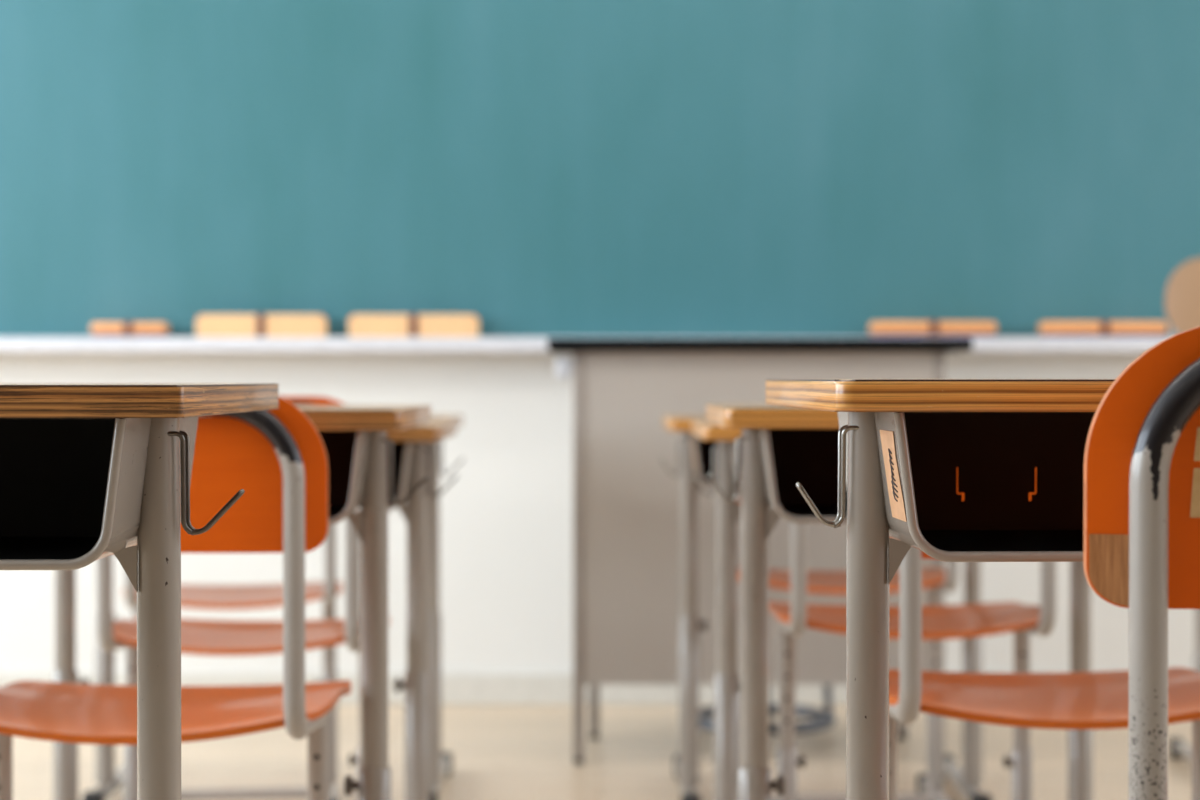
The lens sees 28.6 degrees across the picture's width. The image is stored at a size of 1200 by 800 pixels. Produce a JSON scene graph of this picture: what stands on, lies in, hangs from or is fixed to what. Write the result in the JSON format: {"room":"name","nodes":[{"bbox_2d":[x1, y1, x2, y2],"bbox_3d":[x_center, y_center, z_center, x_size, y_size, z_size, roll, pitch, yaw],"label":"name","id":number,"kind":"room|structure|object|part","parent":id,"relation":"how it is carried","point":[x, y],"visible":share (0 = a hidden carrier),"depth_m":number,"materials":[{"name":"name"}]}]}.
{"room":"classroom","nodes":[
{"label":"classroom","id":0,"kind":"room"},
{"bbox_2d":[0,353,1194,672],"bbox_3d":[0.300,-0.787,5.553,7.800,3.000,0.100,0,1,0],"label":"wall","id":1,"kind":"structure","parent":0,"point":[506,518],"depth_m":5.51,"materials":[{"name":"white paint"}]},
{"bbox_2d":[0,673,845,704],"bbox_3d":[0.300,0.676,5.511,7.800,0.075,0.012,0,1,0],"label":"baseboard","id":2,"kind":"structure","parent":1,"relation":"attached to","point":[456,688],"depth_m":5.50,"materials":[{"name":"white"}]},
{"bbox_2d":[0,337,1168,352],"bbox_3d":[0.150,-0.127,5.448,5.100,0.036,0.119,0,1,0],"label":"chalk tray","id":3,"kind":"object","parent":1,"relation":"attached to","point":[7,344],"visible":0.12,"depth_m":5.39,"materials":[{"name":"metal"}]},
{"bbox_2d":[91,322,169,336],"bbox_3d":[-1.084,-0.155,5.436,0.175,0.049,0.061,0,1,0],"label":"eraser","id":4,"kind":"object","parent":3,"relation":"on","point":[125,329],"visible":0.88,"depth_m":5.41,"materials":[{"name":"orange fabric"}]},
{"bbox_2d":[196,314,326,336],"bbox_3d":[-0.780,-0.165,5.437,0.300,0.067,0.040,0,1,0],"label":"eraser","id":5,"kind":"object","parent":3,"relation":"on","point":[207,325],"visible":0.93,"depth_m":5.42,"materials":[{"name":"beige fabric"}]},
{"bbox_2d":[348,314,478,336],"bbox_3d":[-0.429,-0.165,5.437,0.300,0.067,0.040,0,1,0],"label":"eraser","id":6,"kind":"object","parent":3,"relation":"on","point":[359,325],"visible":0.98,"depth_m":5.42,"materials":[{"name":"beige fabric"}]},
{"bbox_2d":[869,321,996,336],"bbox_3d":[0.768,-0.157,5.436,0.291,0.052,0.061,0,1,0],"label":"eraser","id":7,"kind":"object","parent":3,"relation":"on","point":[876,328],"visible":0.78,"depth_m":5.41,"materials":[{"name":"orange fabric"}]},
{"bbox_2d":[1038,321,1167,336],"bbox_3d":[1.160,-0.157,5.436,0.291,0.052,0.061,0,1,0],"label":"eraser","id":8,"kind":"object","parent":3,"relation":"on","point":[1047,328],"visible":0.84,"depth_m":5.41,"materials":[{"name":"orange fabric"}]},
{"bbox_2d":[0,0,1199,336],"bbox_3d":[0.200,-0.791,5.482,4.900,1.290,0.038,0,1,0],"label":"chalkboard","id":9,"kind":"object","parent":1,"relation":"attached to","point":[525,168],"visible":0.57,"depth_m":5.47,"materials":[{"name":"paint"}]},
{"bbox_2d":[13,705,1191,799],"bbox_3d":[0.300,0.810,0.563,7.800,0.100,10.110,0,1,0],"label":"floor","id":10,"kind":"structure","parent":0,"point":[499,752],"depth_m":4.75,"materials":[{"name":"beige wood"}]},
{"bbox_2d":[0,383,278,799],"bbox_3d":[-0.551,0.369,1.735,0.614,0.760,0.463,0,1,0],"label":"school desk","id":11,"kind":"object","parent":10,"relation":"on","point":[90,472],"visible":1,"depth_m":1.61,"materials":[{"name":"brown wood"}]},
{"bbox_3d":[-0.556,0.011,1.659,0.494,0.001,0.265,0,1,0],"label":"box lid","id":12,"kind":"part","parent":11,"relation":"part of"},
{"bbox_3d":[-0.556,0.057,1.793,0.494,0.095,0.001,0,1,0],"label":"panel","id":13,"kind":"part","parent":11,"relation":"part of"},
{"bbox_3d":[-0.304,0.230,1.622,0.030,0.439,0.030,0,1,0],"label":"leg","id":14,"kind":"part","parent":11,"relation":"part of","materials":[{"name":"grey metal"}]},
{"bbox_2d":[0,396,351,799],"bbox_3d":[-0.468,0.364,2.501,0.398,0.756,0.416,0,1,0],"label":"chair","id":15,"kind":"object","parent":10,"relation":"on","point":[278,457],"visible":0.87,"depth_m":2.32,"materials":[{"name":"orange wood"}]},
{"bbox_3d":[-0.637,0.448,2.504,0.024,0.227,0.024,0,1,0],"label":"leg","id":16,"kind":"part","parent":15,"relation":"part of","materials":[{"name":"grey metal"}]},
{"bbox_3d":[-0.468,0.327,2.511,0.384,0.036,0.395,0,1,0],"label":"seat","id":17,"kind":"part","parent":15,"relation":"part of","materials":[{"name":"orange wood"}]},
{"bbox_3d":[-0.468,0.069,2.322,0.398,0.163,0.020,0,1,0],"label":"backrest","id":18,"kind":"part","parent":15,"relation":"part of","materials":[{"name":"orange wood"}]},
{"bbox_3d":[-0.468,0.171,2.404,0.360,0.355,0.227,0,1,0],"label":"frame","id":19,"kind":"part","parent":15,"relation":"part of","materials":[{"name":"grey metal"}]},
{"bbox_3d":[-0.299,0.448,2.504,0.024,0.227,0.024,0,1,0],"label":"leg","id":20,"kind":"part","parent":15,"relation":"part of","materials":[{"name":"grey metal"}]},
{"bbox_2d":[122,523,342,799],"bbox_3d":[-0.656,0.363,4.229,0.398,0.725,0.416,0,1,-7],"label":"chair","id":21,"kind":"object","parent":10,"relation":"on","point":[218,597],"visible":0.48,"depth_m":4.17,"materials":[{"name":"orange wood"}]},
{"bbox_3d":[-0.824,0.451,4.212,0.024,0.190,0.024,0,1,-7],"label":"leg","id":22,"kind":"part","parent":21,"relation":"part of","materials":[{"name":"grey metal"}]},
{"bbox_3d":[-0.644,0.189,4.134,0.360,0.361,0.227,0,1,-7],"label":"frame","id":23,"kind":"part","parent":21,"relation":"part of","materials":[{"name":"grey metal"}]},
{"bbox_3d":[-0.657,0.348,4.239,0.384,0.036,0.395,0,1,-7],"label":"seat","id":24,"kind":"part","parent":21,"relation":"part of","materials":[{"name":"orange wood"}]},
{"bbox_3d":[-0.489,0.450,4.253,0.024,0.190,0.024,0,1,-7],"label":"leg","id":25,"kind":"part","parent":21,"relation":"part of","materials":[{"name":"grey metal"}]},
{"bbox_3d":[-0.485,0.702,4.224,0.025,0.025,0.335,0,1,-7],"label":"foot rail","id":26,"kind":"part","parent":21,"relation":"part of","materials":[{"name":"grey metal"}]},
{"bbox_2d":[96,396,389,799],"bbox_3d":[-0.506,0.363,3.406,0.398,0.740,0.416,0,1,0],"label":"chair","id":27,"kind":"object","parent":10,"relation":"on","point":[198,636],"visible":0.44,"depth_m":3.29,"materials":[{"name":"orange wood"}]},
{"bbox_3d":[-0.675,0.449,3.409,0.024,0.208,0.024,0,1,0],"label":"leg","id":28,"kind":"part","parent":27,"relation":"part of","materials":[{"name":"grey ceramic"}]},
{"bbox_3d":[-0.506,0.180,3.309,0.360,0.358,0.227,0,1,0],"label":"frame","id":29,"kind":"part","parent":27,"relation":"part of","materials":[{"name":"grey metal"}]},
{"bbox_3d":[-0.506,0.337,3.416,0.384,0.036,0.395,0,1,0],"label":"seat","id":30,"kind":"part","parent":27,"relation":"part of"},
{"bbox_3d":[-0.506,0.076,3.228,0.398,0.163,0.020,0,1,0],"label":"backrest","id":31,"kind":"part","parent":27,"relation":"part of","materials":[{"name":"orange wood"}]},
{"bbox_3d":[-0.357,0.521,3.410,0.011,0.018,0.018,0,1,0],"label":"height knob","id":32,"kind":"part","parent":27,"relation":"part of","materials":[{"name":"grey metal"}]},
{"bbox_3d":[-0.337,0.449,3.409,0.024,0.208,0.024,0,1,0],"label":"leg","id":33,"kind":"part","parent":27,"relation":"part of","materials":[{"name":"grey metal"}]},
{"bbox_2d":[52,421,457,799],"bbox_3d":[-0.510,0.384,3.485,0.614,0.698,0.463,0,1,0],"label":"school desk","id":34,"kind":"object","parent":10,"relation":"on","point":[410,448],"visible":0.38,"depth_m":3.36,"materials":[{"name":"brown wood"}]},
{"bbox_3d":[-0.766,0.245,3.372,0.030,0.376,0.030,0,1,0],"label":"leg","id":35,"kind":"part","parent":34,"relation":"part of","materials":[{"name":"grey metal"}]},
{"bbox_3d":[-0.741,0.408,3.374,0.014,0.021,0.020,0,1,0],"label":"height knob","id":36,"kind":"part","parent":34,"relation":"part of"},
{"bbox_3d":[-0.514,0.103,3.543,0.494,0.095,0.001,0,1,0],"label":"panel","id":37,"kind":"part","parent":34,"relation":"part of","materials":[{"name":"black"}]},
{"bbox_3d":[-0.287,0.408,3.374,0.014,0.021,0.020,0,1,0],"label":"height knob","id":38,"kind":"part","parent":34,"relation":"part of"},
{"bbox_3d":[-0.262,0.245,3.372,0.030,0.376,0.030,0,1,0],"label":"leg","id":39,"kind":"part","parent":34,"relation":"part of","materials":[{"name":"grey metal"}]},
{"bbox_2d":[82,415,463,799],"bbox_3d":[-0.590,0.378,4.325,0.694,0.694,0.463,0,1,0],"label":"school desk","id":40,"kind":"object","parent":10,"relation":"on","point":[109,781],"visible":0.31,"depth_m":4.20,"materials":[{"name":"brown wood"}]},
{"bbox_3d":[-0.886,0.699,4.327,0.029,0.029,0.440,0,1,0],"label":"foot rail","id":41,"kind":"part","parent":40,"relation":"part of","materials":[{"name":"grey metal"}]},
{"bbox_3d":[-0.886,0.239,4.212,0.030,0.372,0.030,0,1,0],"label":"leg","id":42,"kind":"part","parent":40,"relation":"part of","materials":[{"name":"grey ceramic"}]},
{"bbox_3d":[-0.302,0.239,4.212,0.030,0.372,0.030,0,1,0],"label":"leg","id":43,"kind":"part","parent":40,"relation":"part of","materials":[{"name":"grey metal"}]},
{"bbox_3d":[-0.302,0.699,4.327,0.029,0.029,0.440,0,1,0],"label":"foot rail","id":44,"kind":"part","parent":40,"relation":"part of","materials":[{"name":"grey metal"}]},
{"bbox_2d":[295,405,430,799],"bbox_3d":[-0.491,0.374,2.655,0.614,0.732,0.463,0,1,0],"label":"school desk","id":45,"kind":"object","parent":10,"relation":"on","point":[354,438],"visible":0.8,"depth_m":2.53,"materials":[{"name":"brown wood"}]},
{"bbox_3d":[-0.495,0.077,2.713,0.494,0.095,0.001,0,1,0],"label":"panel","id":46,"kind":"part","parent":45,"relation":"part of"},
{"bbox_3d":[-0.269,0.416,2.544,0.014,0.021,0.020,0,1,0],"label":"height knob","id":47,"kind":"part","parent":45,"relation":"part of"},
{"bbox_3d":[-0.243,0.236,2.542,0.030,0.410,0.030,0,1,0],"label":"leg","id":48,"kind":"part","parent":45,"relation":"part of","materials":[{"name":"grey metal"}]},
{"bbox_2d":[547,338,972,763],"bbox_3d":[0.315,0.298,4.851,0.836,0.843,0.455,0,1,0],"label":"table","id":49,"kind":"object","parent":10,"relation":"on","point":[627,503],"visible":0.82,"depth_m":4.66,"materials":[{"name":"grey metal"}]},
{"bbox_3d":[-0.043,0.306,4.669,0.022,0.806,0.022,0,1,0],"label":"leg","id":50,"kind":"part","parent":49,"relation":"part of","materials":[{"name":"grey metal"}]},
{"bbox_3d":[-0.013,0.303,4.994,0.022,0.806,0.022,0,1,0],"label":"leg","id":51,"kind":"part","parent":49,"relation":"part of","materials":[{"name":"grey metal"}]},
{"bbox_3d":[0.315,0.233,4.667,0.692,0.660,0.012,0,1,0],"label":"panel","id":52,"kind":"part","parent":49,"relation":"part of","materials":[{"name":"grey metal"}]},
{"bbox_3d":[0.641,0.303,4.994,0.022,0.806,0.022,0,1,0],"label":"leg","id":53,"kind":"part","parent":49,"relation":"part of","materials":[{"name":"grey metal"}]},
{"bbox_3d":[0.671,0.306,4.669,0.022,0.806,0.022,0,1,0],"label":"leg","id":54,"kind":"part","parent":49,"relation":"part of","materials":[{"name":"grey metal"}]},
{"bbox_2d":[699,684,836,734],"bbox_3d":[0.348,0.487,5.075,0.326,0.428,0.316,0,1,0],"label":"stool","id":55,"kind":"object","parent":10,"relation":"on","point":[825,719],"visible":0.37,"depth_m":5.07,"materials":[{"name":"grey metal"}]},
{"bbox_3d":[0.348,0.502,4.941,0.017,0.367,0.036,0,1,0],"label":"leg","id":56,"kind":"part","parent":55,"relation":"part of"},
{"bbox_3d":[0.486,0.500,5.091,0.036,0.367,0.018,0,1,-7],"label":"leg","id":57,"kind":"part","parent":55,"relation":"part of","materials":[{"name":"grey metal"}]},
{"bbox_2d":[706,403,846,799],"bbox_3d":[0.443,0.373,2.655,0.654,0.734,0.463,0,1,0],"label":"school desk","id":58,"kind":"object","parent":10,"relation":"on","point":[783,447],"visible":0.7,"depth_m":2.53,"materials":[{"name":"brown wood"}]},
{"bbox_3d":[0.167,0.235,2.542,0.030,0.412,0.030,0,1,0],"label":"leg","id":59,"kind":"part","parent":58,"relation":"part of","materials":[{"name":"grey metal"}]},
{"bbox_3d":[0.192,0.416,2.544,0.014,0.021,0.020,0,1,0],"label":"height knob","id":60,"kind":"part","parent":58,"relation":"part of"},
{"bbox_3d":[0.439,0.029,2.579,0.534,0.001,0.265,0,1,0],"label":"box lid","id":61,"kind":"part","parent":58,"relation":"part of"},
{"bbox_3d":[0.439,0.075,2.713,0.534,0.095,0.001,0,1,0],"label":"panel","id":62,"kind":"part","parent":58,"relation":"part of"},
{"bbox_2d":[661,415,992,799],"bbox_3d":[0.414,0.378,4.295,0.614,0.694,0.463,0,1,0],"label":"school desk","id":63,"kind":"object","parent":10,"relation":"on","point":[696,453],"visible":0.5,"depth_m":4.17,"materials":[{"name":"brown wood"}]},
{"bbox_3d":[0.158,0.699,4.297,0.029,0.029,0.440,0,1,0],"label":"foot rail","id":64,"kind":"part","parent":63,"relation":"part of","materials":[{"name":"grey metal"}]},
{"bbox_3d":[0.158,0.240,4.182,0.030,0.372,0.030,0,1,0],"label":"leg","id":65,"kind":"part","parent":63,"relation":"part of","materials":[{"name":"grey metal"}]},
{"bbox_3d":[0.183,0.401,4.184,0.014,0.021,0.020,0,1,0],"label":"height knob","id":66,"kind":"part","parent":63,"relation":"part of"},
{"bbox_3d":[0.410,0.099,4.353,0.494,0.095,0.001,0,1,0],"label":"panel","id":67,"kind":"part","parent":63,"relation":"part of","materials":[{"name":"black"}]},
{"bbox_3d":[0.662,0.699,4.297,0.029,0.029,0.440,0,1,0],"label":"foot rail","id":68,"kind":"part","parent":63,"relation":"part of","materials":[{"name":"grey metal"}]},
{"bbox_3d":[0.662,0.240,4.182,0.030,0.372,0.030,0,1,0],"label":"leg","id":69,"kind":"part","parent":63,"relation":"part of","materials":[{"name":"grey metal"}]},
{"bbox_2d":[737,499,958,799],"bbox_3d":[0.427,0.371,4.181,0.398,0.709,0.416,0,1,0],"label":"chair","id":70,"kind":"object","parent":10,"relation":"on","point":[930,785],"visible":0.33,"depth_m":4.17,"materials":[{"name":"orange wood"}]},
{"bbox_3d":[0.258,0.436,4.184,0.024,0.220,0.024,0,1,0],"label":"leg","id":71,"kind":"part","parent":70,"relation":"part of","materials":[{"name":"grey metal"}]},
{"bbox_3d":[0.427,0.318,4.191,0.384,0.036,0.395,0,1,0],"label":"seat","id":72,"kind":"part","parent":70,"relation":"part of","materials":[{"name":"orange wood"}]},
{"bbox_3d":[0.427,0.182,4.084,0.360,0.315,0.227,0,1,0],"label":"frame","id":73,"kind":"part","parent":70,"relation":"part of","materials":[{"name":"grey metal"}]},
{"bbox_3d":[0.596,0.702,4.154,0.025,0.025,0.335,0,1,0],"label":"foot rail","id":74,"kind":"part","parent":70,"relation":"part of","materials":[{"name":"grey metal"}]},
{"bbox_3d":[0.596,0.436,4.184,0.024,0.220,0.024,0,1,0],"label":"leg","id":75,"kind":"part","parent":70,"relation":"part of","materials":[{"name":"grey metal"}]},
{"bbox_2d":[691,420,1092,799],"bbox_3d":[0.437,0.383,3.465,0.614,0.700,0.463,0,1,0],"label":"school desk","id":76,"kind":"object","parent":10,"relation":"on","point":[727,686],"visible":0.35,"depth_m":3.34,"materials":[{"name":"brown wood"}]},
{"bbox_3d":[0.180,0.244,3.352,0.030,0.378,0.030,0,1,0],"label":"leg","id":77,"kind":"part","parent":76,"relation":"part of","materials":[{"name":"grey metal"}]},
{"bbox_3d":[0.432,0.101,3.523,0.494,0.095,0.001,0,1,0],"label":"panel","id":78,"kind":"part","parent":76,"relation":"part of","materials":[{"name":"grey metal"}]},
{"bbox_3d":[0.684,0.244,3.352,0.030,0.378,0.030,0,1,0],"label":"leg","id":79,"kind":"part","parent":76,"relation":"part of","materials":[{"name":"grey metal"}]},
{"bbox_2d":[769,522,1056,799],"bbox_3d":[0.438,0.361,3.386,0.398,0.745,0.416,0,1,0],"label":"chair","id":80,"kind":"object","parent":10,"relation":"on","point":[983,619],"visible":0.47,"depth_m":3.38,"materials":[{"name":"orange wood"}]},
{"bbox_3d":[0.269,0.437,3.389,0.024,0.232,0.024,0,1,0],"label":"leg","id":81,"kind":"part","parent":80,"relation":"part of","materials":[{"name":"grey metal"}]},
{"bbox_3d":[0.289,0.521,3.390,0.011,0.018,0.018,0,1,0],"label":"height knob","id":82,"kind":"part","parent":80,"relation":"part of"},
{"bbox_3d":[0.438,0.314,3.396,0.384,0.036,0.395,0,1,0],"label":"seat","id":83,"kind":"part","parent":80,"relation":"part of","materials":[{"name":"orange wood"}]},
{"bbox_3d":[0.438,0.166,3.289,0.360,0.339,0.227,0,1,0],"label":"frame","id":84,"kind":"part","parent":80,"relation":"part of","materials":[{"name":"grey metal"}]},
{"bbox_3d":[0.587,0.521,3.390,0.011,0.018,0.018,0,1,0],"label":"height knob","id":85,"kind":"part","parent":80,"relation":"part of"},
{"bbox_3d":[0.607,0.437,3.389,0.024,0.232,0.024,0,1,0],"label":"leg","id":86,"kind":"part","parent":80,"relation":"part of","materials":[{"name":"grey metal"}]},
{"bbox_2d":[766,379,1114,799],"bbox_3d":[0.439,0.366,1.765,0.614,0.764,0.463,0,1,-2],"label":"school desk","id":87,"kind":"object","parent":10,"relation":"on","point":[902,443],"visible":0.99,"depth_m":1.63,"materials":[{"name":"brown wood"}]},
{"bbox_3d":[0.187,0.228,1.643,0.030,0.442,0.030,0,1,-2],"label":"leg","id":88,"kind":"part","parent":87,"relation":"part of","materials":[{"name":"grey metal"}]},
{"bbox_3d":[0.437,0.007,1.689,0.494,0.001,0.265,0,1,-2],"label":"box lid","id":89,"kind":"part","parent":87,"relation":"part of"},
{"bbox_3d":[0.433,0.053,1.823,0.494,0.095,0.001,0,1,-2],"label":"panel","id":90,"kind":"part","parent":87,"relation":"part of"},
{"bbox_2d":[889,467,1199,799],"bbox_3d":[0.473,0.367,2.501,0.398,0.750,0.416,0,1,0],"label":"chair","id":91,"kind":"object","parent":10,"relation":"on","point":[1094,700],"visible":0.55,"depth_m":2.44,"materials":[{"name":"orange wood"}]},
{"bbox_3d":[0.304,0.441,2.504,0.024,0.242,0.024,0,1,0],"label":"leg","id":92,"kind":"part","parent":91,"relation":"part of","materials":[{"name":"grey metal"}]},
{"bbox_3d":[0.473,0.167,2.404,0.360,0.334,0.227,0,1,0],"label":"frame","id":93,"kind":"part","parent":91,"relation":"part of","materials":[{"name":"grey metal"}]},
{"bbox_3d":[0.473,0.075,2.322,0.398,0.163,0.020,0,1,0],"label":"backrest","id":94,"kind":"part","parent":91,"relation":"part of","materials":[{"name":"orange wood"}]},
{"bbox_3d":[0.473,0.312,2.510,0.384,0.036,0.395,0,1,0],"label":"seat","id":95,"kind":"part","parent":91,"relation":"part of","materials":[{"name":"orange wood"}]},
{"bbox_3d":[0.642,0.441,2.504,0.024,0.242,0.024,0,1,0],"label":"leg","id":96,"kind":"part","parent":91,"relation":"part of","materials":[{"name":"grey metal"}]},
{"bbox_2d":[1083,326,1199,799],"bbox_3d":[0.477,0.352,1.520,0.398,0.797,0.416,0,1,0],"label":"chair","id":97,"kind":"object","parent":10,"relation":"on","point":[1141,529],"visible":1,"depth_m":1.33,"materials":[{"name":"orange wood"}]},
{"bbox_3d":[0.477,0.037,1.342,0.398,0.163,0.020,0,1,0],"label":"backrest","id":98,"kind":"part","parent":97,"relation":"part of","materials":[{"name":"orange wood"}]},
{"bbox_3d":[0.477,0.142,1.424,0.360,0.361,0.227,0,1,0],"label":"frame","id":99,"kind":"part","parent":97,"relation":"part of","materials":[{"name":"grey metal"}]},
{"bbox_2d":[1165,258,1199,761],"bbox_3d":[1.333,0.218,4.555,0.398,1.008,0.416,0,1,0],"label":"chair","id":100,"kind":"object","parent":10,"relation":"on","point":[1182,294],"visible":0.42,"depth_m":4.72,"materials":[{"name":"brown wood"}]},
{"bbox_3d":[1.333,-0.099,4.647,0.360,0.361,0.227,0,1,0],"label":"frame","id":101,"kind":"part","parent":100,"relation":"part of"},
{"bbox_3d":[1.163,0.698,4.589,0.025,0.025,0.335,0,1,0],"label":"foot rail","id":102,"kind":"part","parent":100,"relation":"part of","materials":[{"name":"grey metal"}]},
{"bbox_3d":[1.333,-0.206,4.727,0.398,0.163,0.020,0,1,0],"label":"backrest","id":103,"kind":"part","parent":100,"relation":"part of","materials":[{"name":"brown wood"}]},
{"bbox_3d":[1.164,0.306,4.553,0.024,0.473,0.024,0,1,0],"label":"leg","id":104,"kind":"part","parent":100,"relation":"part of","materials":[{"name":"grey metal"}]}
]}

